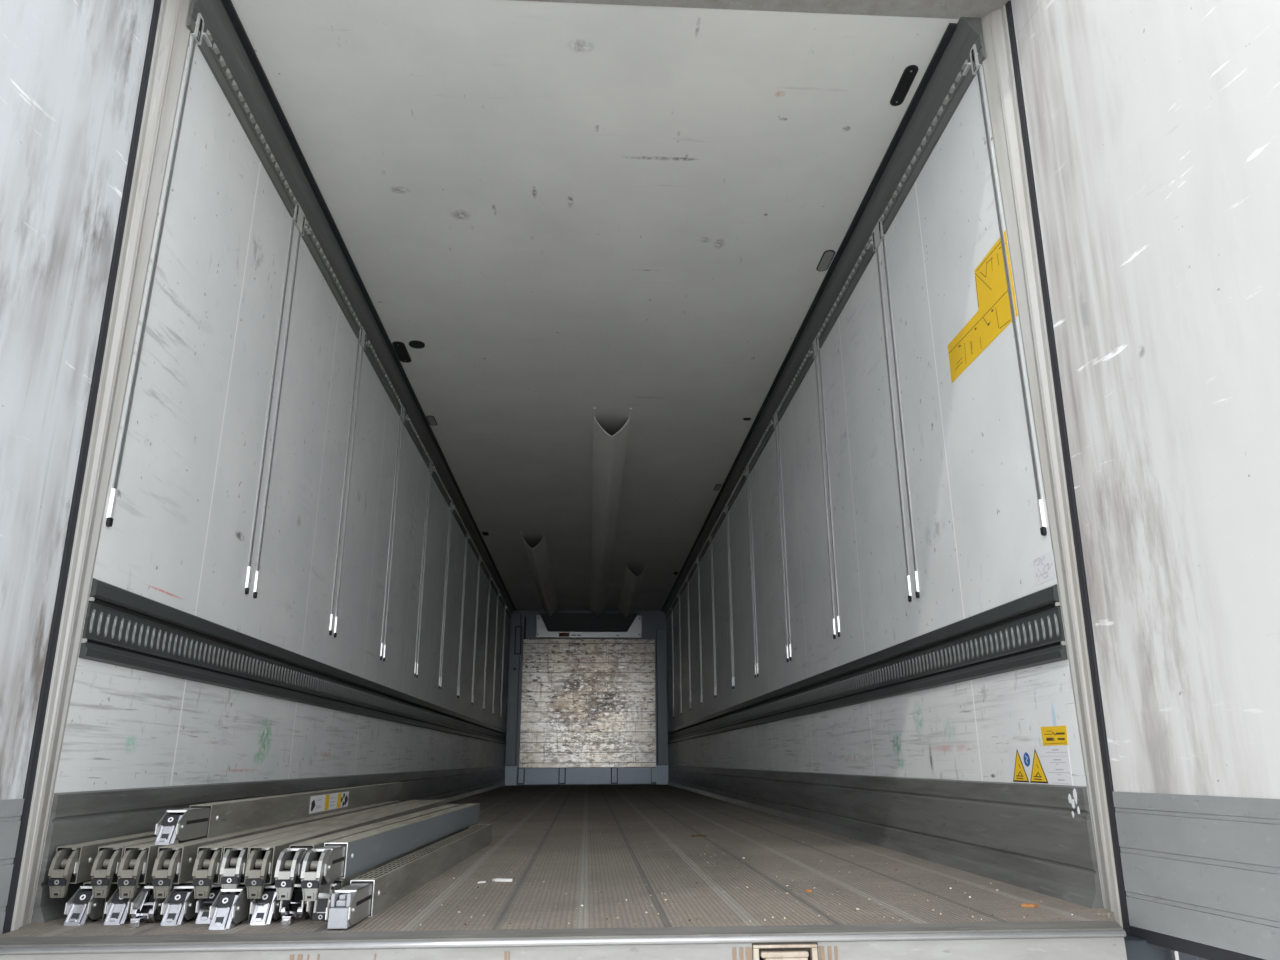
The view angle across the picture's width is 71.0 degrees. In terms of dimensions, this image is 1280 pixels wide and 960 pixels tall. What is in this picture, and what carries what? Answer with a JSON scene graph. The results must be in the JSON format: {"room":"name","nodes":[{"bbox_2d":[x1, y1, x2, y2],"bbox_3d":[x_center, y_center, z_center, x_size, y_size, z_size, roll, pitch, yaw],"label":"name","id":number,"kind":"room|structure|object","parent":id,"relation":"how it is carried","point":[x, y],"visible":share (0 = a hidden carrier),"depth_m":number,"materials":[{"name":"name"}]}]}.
{"room":"truck trailer interior","nodes":[
{"label":"truck trailer interior","id":0,"kind":"room"},
{"bbox_2d":[30,34,509,922],"bbox_3d":[-1.732,1.577,8.089,0.070,2.715,12.030,1,-17,-3],"label":"wall","id":1,"kind":"structure","parent":0,"point":[179,537],"depth_m":3.33,"materials":[{"name":"white metal"}]},
{"bbox_2d":[0,0,160,934],"bbox_3d":[-1.456,-0.463,1.717,0.153,2.692,1.234,-1,-17,3],"label":"door","id":2,"kind":"structure","parent":1,"relation":"in","point":[74,74],"depth_m":2.11,"materials":[{"name":"metal"}]},
{"bbox_2d":[10,0,190,931],"bbox_3d":[-1.383,-0.315,2.353,0.088,2.775,0.090,1,-17,-3],"label":"trim","id":3,"kind":"structure","parent":1,"relation":"attached to","point":[172,38],"depth_m":2.32,"materials":[{"name":"silver metal"}]},
{"bbox_2d":[106,13,211,526],"bbox_3d":[-1.355,-0.651,2.556,0.020,1.631,0.094,1,-17,-3],"label":"track","id":4,"kind":"object","parent":1,"relation":"attached to","point":[198,33],"visible":1,"depth_m":2.51,"materials":[{"name":"metal"}]},
{"bbox_2d":[31,766,504,922],"bbox_3d":[-1.675,2.635,7.714,0.030,0.273,11.920,1,-17,-3],"label":"baseboard","id":5,"kind":"structure","parent":1,"relation":"attached to","point":[82,816],"depth_m":2.55,"materials":[{"name":"metal"}]},
{"bbox_2d":[245,201,309,597],"bbox_3d":[-1.412,-0.349,3.522,0.020,1.631,0.178,1,-17,-3],"label":"track","id":6,"kind":"object","parent":1,"relation":"attached to","point":[299,219],"visible":0.99,"depth_m":3.49,"materials":[{"name":"metal"}]},
{"bbox_2d":[78,578,506,743],"bbox_3d":[-1.683,2.116,7.875,0.018,0.195,11.922,1,-17,-3],"label":"rail","id":7,"kind":"object","parent":1,"relation":"attached to","point":[124,628],"visible":1,"depth_m":3.05,"materials":[{"name":"metal"}]},
{"bbox_2d":[329,325,369,637],"bbox_3d":[-1.474,-0.021,4.569,0.020,1.631,0.178,1,-17,-3],"label":"track","id":8,"kind":"object","parent":1,"relation":"attached to","point":[362,337],"visible":0.98,"depth_m":4.53,"materials":[{"name":"metal"}]},
{"bbox_2d":[187,0,515,618],"bbox_3d":[-1.656,0.342,8.418,0.088,0.160,11.950,1,-17,-3],"label":"trim","id":9,"kind":"structure","parent":1,"relation":"attached to","point":[232,59],"depth_m":3.82,"materials":[{"name":"black metal"}]},
{"bbox_2d":[380,404,407,661],"bbox_3d":[-1.535,0.308,5.617,0.020,1.631,0.178,1,-17,-3],"label":"track","id":10,"kind":"object","parent":1,"relation":"attached to","point":[402,417],"visible":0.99,"depth_m":5.58,"materials":[{"name":"metal"}]},
{"bbox_2d":[414,460,434,677],"bbox_3d":[-1.597,0.636,6.663,0.020,1.631,0.178,1,-17,-3],"label":"track","id":11,"kind":"object","parent":1,"relation":"attached to","point":[430,469],"visible":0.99,"depth_m":6.63,"materials":[{"name":"metal"}]},
{"bbox_2d":[439,500,454,688],"bbox_3d":[-1.659,0.964,7.710,0.020,1.631,0.178,1,-17,-3],"label":"track","id":12,"kind":"object","parent":1,"relation":"attached to","point":[451,508],"visible":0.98,"depth_m":7.68,"materials":[{"name":"metal"}]},
{"bbox_2d":[457,530,469,697],"bbox_3d":[-1.720,1.292,8.758,0.020,1.631,0.178,1,-17,-3],"label":"track","id":13,"kind":"object","parent":1,"relation":"attached to","point":[467,537],"visible":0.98,"depth_m":8.72,"materials":[{"name":"metal"}]},
{"bbox_2d":[471,556,481,704],"bbox_3d":[-1.782,1.620,9.805,0.020,1.631,0.178,1,-17,-3],"label":"track","id":14,"kind":"object","parent":1,"relation":"attached to","point":[480,560],"visible":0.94,"depth_m":9.76,"materials":[{"name":"metal"}]},
{"bbox_2d":[483,574,491,710],"bbox_3d":[-1.844,1.948,10.852,0.020,1.631,0.178,1,-17,-3],"label":"track","id":15,"kind":"object","parent":1,"relation":"attached to","point":[490,574],"visible":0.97,"depth_m":10.81,"materials":[{"name":"metal"}]},
{"bbox_2d":[492,591,499,714],"bbox_3d":[-1.905,2.277,11.899,0.020,1.631,0.178,1,-17,-3],"label":"track","id":16,"kind":"object","parent":1,"relation":"attached to","point":[498,591],"visible":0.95,"depth_m":11.86,"materials":[{"name":"metal"}]},
{"bbox_2d":[500,605,506,718],"bbox_3d":[-1.967,2.605,12.946,0.020,1.631,0.178,1,-17,-3],"label":"track","id":17,"kind":"object","parent":1,"relation":"attached to","point":[505,605],"visible":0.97,"depth_m":12.88,"materials":[{"name":"metal"}]},
{"bbox_2d":[0,921,1126,959],"bbox_3d":[-0.186,1.084,1.851,2.460,0.285,0.064,1,-17,-3],"label":"rear door sill","id":18,"kind":"structure","parent":1,"relation":"attached to","point":[1054,940],"depth_m":1.88,"materials":[{"name":"metal"}]},
{"bbox_2d":[514,0,1010,18],"bbox_3d":[-0.129,-1.634,2.709,2.800,0.215,0.300,1,-17,-3],"label":"trim","id":19,"kind":"structure","parent":1,"relation":"attached to","point":[948,9],"depth_m":2.83,"materials":[{"name":"grey metal"}]},
{"bbox_2d":[752,943,817,959],"bbox_3d":[0.305,1.046,1.874,0.136,0.140,0.038,1,-17,-3],"label":"keep","id":20,"kind":"object","parent":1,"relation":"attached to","point":[770,954],"visible":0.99,"depth_m":1.88,"materials":[{"name":"beige metal"}]},
{"bbox_2d":[0,784,1117,936],"bbox_3d":[-0.456,2.812,7.641,2.460,0.120,12.090,1,-17,-3],"label":"floor","id":21,"kind":"structure","parent":0,"point":[531,824],"depth_m":2.66,"materials":[{"name":"metal"}]},
{"bbox_2d":[64,881,118,925],"bbox_3d":[-1.296,1.242,2.929,0.061,0.088,2.012,1,-17,-3],"label":"bar","id":22,"kind":"object","parent":21,"relation":"on","point":[82,908],"visible":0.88,"depth_m":2.00,"materials":[{"name":"metal"}]},
{"bbox_2d":[48,831,156,897],"bbox_3d":[-1.369,1.228,3.119,0.061,0.105,2.331,1,-17,-3],"label":"bar","id":23,"kind":"object","parent":22,"relation":"on","point":[73,863],"visible":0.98,"depth_m":2.05,"materials":[{"name":"metal"}]},
{"bbox_2d":[90,837,156,897],"bbox_3d":[-1.272,1.227,3.116,0.061,0.105,2.331,1,-17,-3],"label":"bar","id":24,"kind":"object","parent":22,"relation":"on","point":[104,872],"visible":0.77,"depth_m":2.03,"materials":[{"name":"metal"}]},
{"bbox_2d":[104,883,148,924],"bbox_3d":[-1.211,1.243,2.934,0.061,0.088,2.012,1,-17,-3],"label":"bar","id":25,"kind":"object","parent":21,"relation":"on","point":[117,909],"visible":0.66,"depth_m":1.99,"materials":[{"name":"silver metal"}]},
{"bbox_2d":[117,801,384,897],"bbox_3d":[-1.214,1.255,3.205,0.061,0.105,2.531,1,-17,-3],"label":"bar","id":26,"kind":"object","parent":25,"relation":"on","point":[136,866],"visible":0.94,"depth_m":2.03,"materials":[{"name":"metal"}]},
{"bbox_2d":[154,782,402,846],"bbox_3d":[-1.203,1.237,3.440,0.061,0.088,2.812,1,-17,-4],"label":"bar","id":27,"kind":"object","parent":26,"relation":"on","point":[206,820],"visible":0.98,"depth_m":2.63,"materials":[{"name":"metal"}]},
{"bbox_2d":[129,882,177,927],"bbox_3d":[-1.150,1.233,2.919,0.061,0.079,2.052,1,-17,-3],"label":"bar","id":28,"kind":"object","parent":21,"relation":"on","point":[145,908],"visible":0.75,"depth_m":1.99,"materials":[{"name":"metal"}]},
{"bbox_2d":[152,801,400,897],"bbox_3d":[-1.135,1.253,3.200,0.061,0.105,2.531,1,-17,-3],"label":"bar","id":29,"kind":"object","parent":28,"relation":"on","point":[174,864],"visible":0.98,"depth_m":2.07,"materials":[{"name":"metal"}]},
{"bbox_2d":[160,880,198,925],"bbox_3d":[-1.081,1.240,2.926,0.061,0.088,2.022,1,-17,-3],"label":"bar","id":30,"kind":"object","parent":21,"relation":"on","point":[179,907],"visible":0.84,"depth_m":1.99,"materials":[{"name":"metal"}]},
{"bbox_2d":[195,884,221,923],"bbox_3d":[-1.016,1.245,2.944,0.061,0.088,2.012,1,-17,-3],"label":"bar","id":31,"kind":"object","parent":21,"relation":"on","point":[203,905],"visible":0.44,"depth_m":2.00,"materials":[{"name":"silver metal"}]},
{"bbox_2d":[192,800,419,898],"bbox_3d":[-1.046,1.266,3.244,0.061,0.105,2.631,1,-17,-3],"label":"bar","id":32,"kind":"object","parent":31,"relation":"on","point":[206,870],"visible":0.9,"depth_m":2.03,"materials":[{"name":"metal"}]},
{"bbox_2d":[208,884,252,929],"bbox_3d":[-0.952,1.227,2.886,0.061,0.088,2.042,1,-17,-3],"label":"bar","id":33,"kind":"object","parent":21,"relation":"on","point":[227,910],"visible":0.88,"depth_m":1.94,"materials":[{"name":"metal"}]},
{"bbox_2d":[219,800,431,893],"bbox_3d":[-0.986,1.264,3.244,0.061,0.102,2.627,1,-17,-3],"label":"bar","id":34,"kind":"object","parent":33,"relation":"on","point":[235,857],"visible":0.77,"depth_m":2.04,"materials":[{"name":"metal"}]},
{"bbox_2d":[250,883,281,924],"bbox_3d":[-0.887,1.241,2.932,0.061,0.088,2.032,1,-17,-3],"label":"bar","id":35,"kind":"object","parent":21,"relation":"on","point":[264,910],"visible":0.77,"depth_m":1.98,"materials":[{"name":"metal"}]},
{"bbox_2d":[245,800,445,898],"bbox_3d":[-0.927,1.264,3.238,0.061,0.105,2.631,1,-17,-3],"label":"bar","id":36,"kind":"object","parent":35,"relation":"on","point":[262,858],"visible":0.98,"depth_m":2.09,"materials":[{"name":"metal"}]},
{"bbox_2d":[279,883,309,925],"bbox_3d":[-0.817,1.237,2.937,0.061,0.079,2.052,1,-17,-2],"label":"bar","id":37,"kind":"object","parent":21,"relation":"on","point":[294,909],"visible":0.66,"depth_m":2.01,"materials":[{"name":"silver metal"}]},
{"bbox_2d":[274,804,460,899],"bbox_3d":[-0.805,1.185,2.987,0.061,0.105,2.149,0,-17,-1],"label":"bar","id":38,"kind":"object","parent":37,"relation":"on","point":[290,860],"visible":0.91,"depth_m":2.03,"materials":[{"name":"metal"}]},
{"bbox_2d":[306,826,468,920],"bbox_3d":[-0.746,1.242,2.958,0.061,0.083,2.017,0,-17,-2],"label":"bar","id":39,"kind":"object","parent":21,"relation":"on","point":[316,910],"visible":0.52,"depth_m":2.04,"materials":[{"name":"metal"}]},
{"bbox_2d":[300,803,479,900],"bbox_3d":[-0.736,1.190,3.005,0.061,0.105,2.219,0,-17,-1],"label":"bar","id":40,"kind":"object","parent":39,"relation":"on","point":[345,857],"visible":1,"depth_m":2.37,"materials":[{"name":"metal"}]},
{"bbox_2d":[325,824,491,928],"bbox_3d":[-0.657,1.225,2.903,0.061,0.079,2.117,0,-17,-1],"label":"bar","id":41,"kind":"object","parent":21,"relation":"on","point":[368,894],"visible":1,"depth_m":2.32,"materials":[{"name":"metal"}]},
{"bbox_2d":[478,878,511,882],"bbox_3d":[-0.431,1.178,2.640,0.104,0.008,0.038,7,-19,-21],"label":"paper scrap","id":42,"kind":"object","parent":21,"relation":"on","point":[495,879],"visible":1,"depth_m":2.64,"materials":[{"name":"white paper"}]},
{"bbox_2d":[408,820,1072,926],"bbox_3d":[0.160,1.498,3.661,1.603,0.004,3.595,1,-17,-3],"label":"litter","id":43,"kind":"object","parent":21,"relation":"on","point":[636,820],"visible":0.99,"depth_m":2.29,"materials":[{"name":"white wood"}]},
{"bbox_2d":[1021,903,1037,906],"bbox_3d":[0.934,1.019,2.151,0.040,0.006,0.023,-4,-18,11],"label":"dry leaf","id":44,"kind":"object","parent":21,"relation":"on","point":[1022,904],"visible":1,"depth_m":2.14,"materials":[{"name":"orange plant"}]},
{"bbox_2d":[512,610,666,784],"bbox_3d":[-0.804,3.326,13.855,2.460,2.615,0.104,1,-17,-3],"label":"wall","id":45,"kind":"structure","parent":0,"point":[651,620],"depth_m":14.09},
{"bbox_2d":[505,766,517,784],"bbox_3d":[-1.927,4.403,13.361,0.188,0.275,0.075,1,-17,-3],"label":"trim","id":46,"kind":"structure","parent":45,"relation":"attached to","point":[510,771],"depth_m":13.33,"materials":[{"name":"grey metal"}]},
{"bbox_2d":[505,615,520,765],"bbox_3d":[-1.942,3.194,13.742,0.168,2.260,0.070,1,-17,-3],"label":"trim","id":47,"kind":"structure","parent":45,"relation":"attached to","point":[514,660],"depth_m":13.66,"materials":[{"name":"grey metal"}]},
{"bbox_2d":[514,626,521,654],"bbox_3d":[-1.891,2.487,13.919,0.105,0.435,0.020,1,-17,-3],"label":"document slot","id":48,"kind":"object","parent":45,"relation":"attached to","point":[518,629],"visible":1,"depth_m":13.92,"materials":[{"name":"grey plastic"}]},
{"bbox_2d":[517,768,655,783],"bbox_3d":[-0.782,4.429,13.428,2.085,0.230,0.059,1,-17,-3],"label":"panel","id":49,"kind":"object","parent":45,"relation":"attached to","point":[526,775],"visible":1,"depth_m":13.40,"materials":[{"name":"grey metal"}]},
{"bbox_2d":[519,639,655,767],"bbox_3d":[-0.786,3.401,13.741,2.045,1.905,0.032,1,-17,-3],"label":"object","id":50,"kind":"object","parent":45,"relation":"attached to","point":[585,702],"visible":1,"depth_m":13.72,"materials":[{"name":"brown wood"}]},
{"bbox_2d":[536,613,641,638],"bbox_3d":[-0.790,2.277,13.976,1.645,0.359,0.298,1,-17,-3],"label":"refrigeration unit","id":51,"kind":"object","parent":45,"relation":"attached to","point":[557,625],"visible":1,"depth_m":13.89,"materials":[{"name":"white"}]},
{"bbox_2d":[656,629,668,764],"bbox_3d":[0.343,3.328,13.835,0.168,2.040,0.070,1,-17,-3],"label":"trim","id":52,"kind":"structure","parent":45,"relation":"attached to","point":[661,634],"depth_m":13.79,"materials":[{"name":"grey metal"}]},
{"bbox_2d":[656,765,668,784],"bbox_3d":[0.338,4.431,13.486,0.188,0.275,0.075,1,-17,-3],"label":"trim","id":53,"kind":"structure","parent":45,"relation":"attached to","point":[661,770],"depth_m":13.45,"materials":[{"name":"grey metal"}]},
{"bbox_2d":[231,0,958,610],"bbox_3d":[-0.475,0.249,8.574,2.600,0.100,12.040,1,-17,-3],"label":"ceiling","id":54,"kind":"structure","parent":0,"point":[573,209],"depth_m":3.88,"materials":[{"name":"white metal"}]},
{"bbox_2d":[392,341,410,362],"bbox_3d":[-1.385,-0.742,5.221,0.070,0.006,0.280,1,-17,-3],"label":"recessed light","id":55,"kind":"object","parent":54,"relation":"in","point":[401,351],"visible":1,"depth_m":5.21,"materials":[{"name":"black plastic"}]},
{"bbox_2d":[409,340,424,348],"bbox_3d":[-1.274,-0.773,5.122,0.090,0.006,0.095,1,-17,-3],"label":"cap","id":56,"kind":"object","parent":54,"relation":"attached to","point":[414,344],"visible":1,"depth_m":5.11,"materials":[{"name":"black plastic"}]},
{"bbox_2d":[426,415,436,425],"bbox_3d":[-1.454,-0.413,6.268,0.055,0.006,0.190,1,-17,-3],"label":"recessed light","id":57,"kind":"object","parent":54,"relation":"in","point":[431,419],"visible":1,"depth_m":6.26,"materials":[{"name":"black plastic"}]},
{"bbox_2d":[520,532,557,615],"bbox_3d":[-1.254,1.323,11.566,0.252,0.154,4.750,1,-17,-3],"label":"air duct","id":58,"kind":"object","parent":54,"relation":"hanging from","point":[538,557],"visible":1,"depth_m":10.98,"materials":[{"name":"fabric"}]},
{"bbox_2d":[590,408,631,616],"bbox_3d":[-0.416,0.816,9.953,0.262,0.160,8.220,1,-17,-3],"label":"air duct","id":59,"kind":"object","parent":54,"relation":"hanging from","point":[608,451],"visible":1,"depth_m":7.93,"materials":[{"name":"fabric"}]},
{"bbox_2d":[618,563,647,615],"bbox_3d":[-0.122,1.557,12.331,0.252,0.154,3.280,1,-17,-3],"label":"air duct","id":60,"kind":"object","parent":54,"relation":"hanging from","point":[631,585],"visible":1,"depth_m":12.06,"materials":[{"name":"fabric"}]},
{"bbox_2d":[713,484,720,490],"bbox_3d":[0.675,0.065,7.828,0.050,0.006,0.190,1,-17,-3],"label":"recessed light","id":61,"kind":"object","parent":54,"relation":"in","point":[717,486],"visible":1,"depth_m":7.82,"materials":[{"name":"grey plastic"}]},
{"bbox_2d":[816,250,834,270],"bbox_3d":[0.887,-1.045,4.285,0.055,0.006,0.190,1,-17,-3],"label":"recessed light","id":62,"kind":"object","parent":54,"relation":"in","point":[828,255],"visible":1,"depth_m":4.28,"materials":[{"name":"grey plastic"}]},
{"bbox_2d":[890,65,917,105],"bbox_3d":[0.934,-1.393,3.175,0.048,0.006,0.200,1,-17,-3],"label":"cap","id":63,"kind":"object","parent":54,"relation":"in","point":[906,80],"visible":1,"depth_m":3.17,"materials":[{"name":"black plastic"}]},
{"bbox_2d":[667,65,1103,903],"bbox_3d":[0.794,1.609,8.228,0.070,2.715,12.030,1,-17,-3],"label":"wall","id":64,"kind":"structure","parent":0,"point":[978,537],"depth_m":3.59,"materials":[{"name":"white metal"}]},
{"bbox_2d":[670,606,673,718],"bbox_3d":[0.469,2.635,13.080,0.020,1.631,0.178,1,-17,-3],"label":"track","id":65,"kind":"object","parent":64,"relation":"attached to","point":[671,606],"visible":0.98,"depth_m":13.10,"materials":[{"name":"metal"}]},
{"bbox_2d":[677,592,681,714],"bbox_3d":[0.531,2.307,12.033,0.020,1.631,0.178,1,-17,-3],"label":"track","id":66,"kind":"object","parent":64,"relation":"attached to","point":[678,592],"visible":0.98,"depth_m":11.98,"materials":[{"name":"metal"}]},
{"bbox_2d":[686,577,690,709],"bbox_3d":[0.592,1.979,10.986,0.020,1.631,0.178,1,-17,-3],"label":"track","id":67,"kind":"object","parent":64,"relation":"attached to","point":[687,577],"visible":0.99,"depth_m":10.93,"materials":[{"name":"metal"}]},
{"bbox_2d":[696,556,702,704],"bbox_3d":[0.654,1.651,9.939,0.020,1.631,0.178,1,-17,-3],"label":"track","id":68,"kind":"object","parent":64,"relation":"attached to","point":[697,556],"visible":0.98,"depth_m":9.94,"materials":[{"name":"metal"}]},
{"bbox_2d":[708,532,716,697],"bbox_3d":[0.716,1.323,8.892,0.020,1.631,0.178,1,-17,-3],"label":"track","id":69,"kind":"object","parent":64,"relation":"attached to","point":[709,539],"visible":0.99,"depth_m":8.85,"materials":[{"name":"metal"}]},
{"bbox_2d":[723,503,734,688],"bbox_3d":[0.777,0.995,7.845,0.020,1.631,0.178,1,-17,-3],"label":"track","id":70,"kind":"object","parent":64,"relation":"attached to","point":[726,511],"visible":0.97,"depth_m":7.81,"materials":[{"name":"metal"}]},
{"bbox_2d":[744,464,758,677],"bbox_3d":[0.839,0.666,6.797,0.020,1.631,0.178,1,-17,-3],"label":"track","id":71,"kind":"object","parent":64,"relation":"attached to","point":[747,473],"visible":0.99,"depth_m":6.77,"materials":[{"name":"metal"}]},
{"bbox_2d":[771,410,791,661],"bbox_3d":[0.901,0.338,5.750,0.020,1.631,0.178,1,-17,-3],"label":"track","id":72,"kind":"object","parent":64,"relation":"attached to","point":[775,422],"visible":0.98,"depth_m":5.71,"materials":[{"name":"metal"}]},
{"bbox_2d":[661,17,985,620],"bbox_3d":[0.713,0.371,8.548,0.088,0.160,11.950,1,-17,-3],"label":"trim","id":73,"kind":"structure","parent":64,"relation":"attached to","point":[943,86],"depth_m":3.96,"materials":[{"name":"black metal"}]},
{"bbox_2d":[809,336,839,638],"bbox_3d":[0.963,0.010,4.703,0.020,1.631,0.178,1,-17,-3],"label":"track","id":74,"kind":"object","parent":64,"relation":"attached to","point":[815,345],"visible":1,"depth_m":4.67,"materials":[{"name":"metal"}]},
{"bbox_2d":[667,584,1067,743],"bbox_3d":[0.755,2.147,8.009,0.018,0.195,11.922,1,-17,-3],"label":"rail","id":75,"kind":"object","parent":64,"relation":"attached to","point":[1027,631],"visible":1,"depth_m":3.23,"materials":[{"name":"metal"}]},
{"bbox_2d":[667,765,1103,907],"bbox_3d":[0.751,2.665,7.847,0.030,0.273,11.920,1,-17,-3],"label":"baseboard","id":76,"kind":"structure","parent":64,"relation":"attached to","point":[1039,838],"depth_m":2.99,"materials":[{"name":"metal"}]},
{"bbox_2d":[867,219,919,601],"bbox_3d":[1.024,-0.318,3.656,0.020,1.631,0.178,1,-17,-3],"label":"track","id":77,"kind":"object","parent":64,"relation":"attached to","point":[877,234],"visible":1,"depth_m":3.62,"materials":[{"name":"metal"}]},
{"bbox_2d":[948,230,1017,382],"bbox_3d":[1.079,-0.538,2.875,0.001,0.282,0.494,1,-17,-3],"label":"sticker","id":78,"kind":"object","parent":64,"relation":"attached to","point":[993,315],"visible":1,"depth_m":2.81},
{"bbox_2d":[962,44,1046,535],"bbox_3d":[1.081,-0.621,2.690,0.020,1.631,0.094,1,-17,-3],"label":"track","id":79,"kind":"object","parent":64,"relation":"attached to","point":[974,64],"visible":1,"depth_m":2.65,"materials":[{"name":"metal"}]},
{"bbox_2d":[1008,746,1072,785],"bbox_3d":[1.086,0.778,2.449,0.002,0.098,0.347,1,-17,-3],"label":"warning sign","id":80,"kind":"object","parent":64,"relation":"attached to","point":[1033,765],"visible":1,"depth_m":2.43,"materials":[{"name":"white"}]},
{"bbox_2d":[1033,551,1055,585],"bbox_3d":[1.094,0.240,2.430,0.001,0.073,0.126,1,-17,-3],"label":"sticker","id":81,"kind":"object","parent":64,"relation":"attached to","point":[1044,565],"visible":1,"depth_m":2.43,"materials":[{"name":"white paper"}]},
{"bbox_2d":[980,5,1122,927],"bbox_3d":[1.123,-0.283,2.490,0.088,2.775,0.090,1,-17,-3],"label":"trim","id":82,"kind":"structure","parent":64,"relation":"attached to","point":[998,71],"depth_m":2.47,"materials":[{"name":"silver metal"}]},
{"bbox_2d":[1041,726,1067,745],"bbox_3d":[1.092,0.674,2.365,0.001,0.048,0.135,1,-17,-3],"label":"label","id":83,"kind":"object","parent":64,"relation":"attached to","point":[1052,735],"visible":1,"depth_m":2.36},
{"bbox_2d":[1005,0,1279,959],"bbox_3d":[1.268,-0.428,1.867,0.153,2.692,1.234,3,-18,-9],"label":"door","id":84,"kind":"structure","parent":64,"relation":"in","point":[1150,129],"depth_m":1.99,"materials":[{"name":"metal"}]},
{"bbox_2d":[1124,935,1207,959],"bbox_3d":[1.402,1.328,2.049,0.740,0.564,0.360,1,-17,-3],"label":"trim","id":85,"kind":"structure","parent":64,"relation":"attached to","point":[1136,948],"depth_m":1.96,"materials":[{"name":"metal"}]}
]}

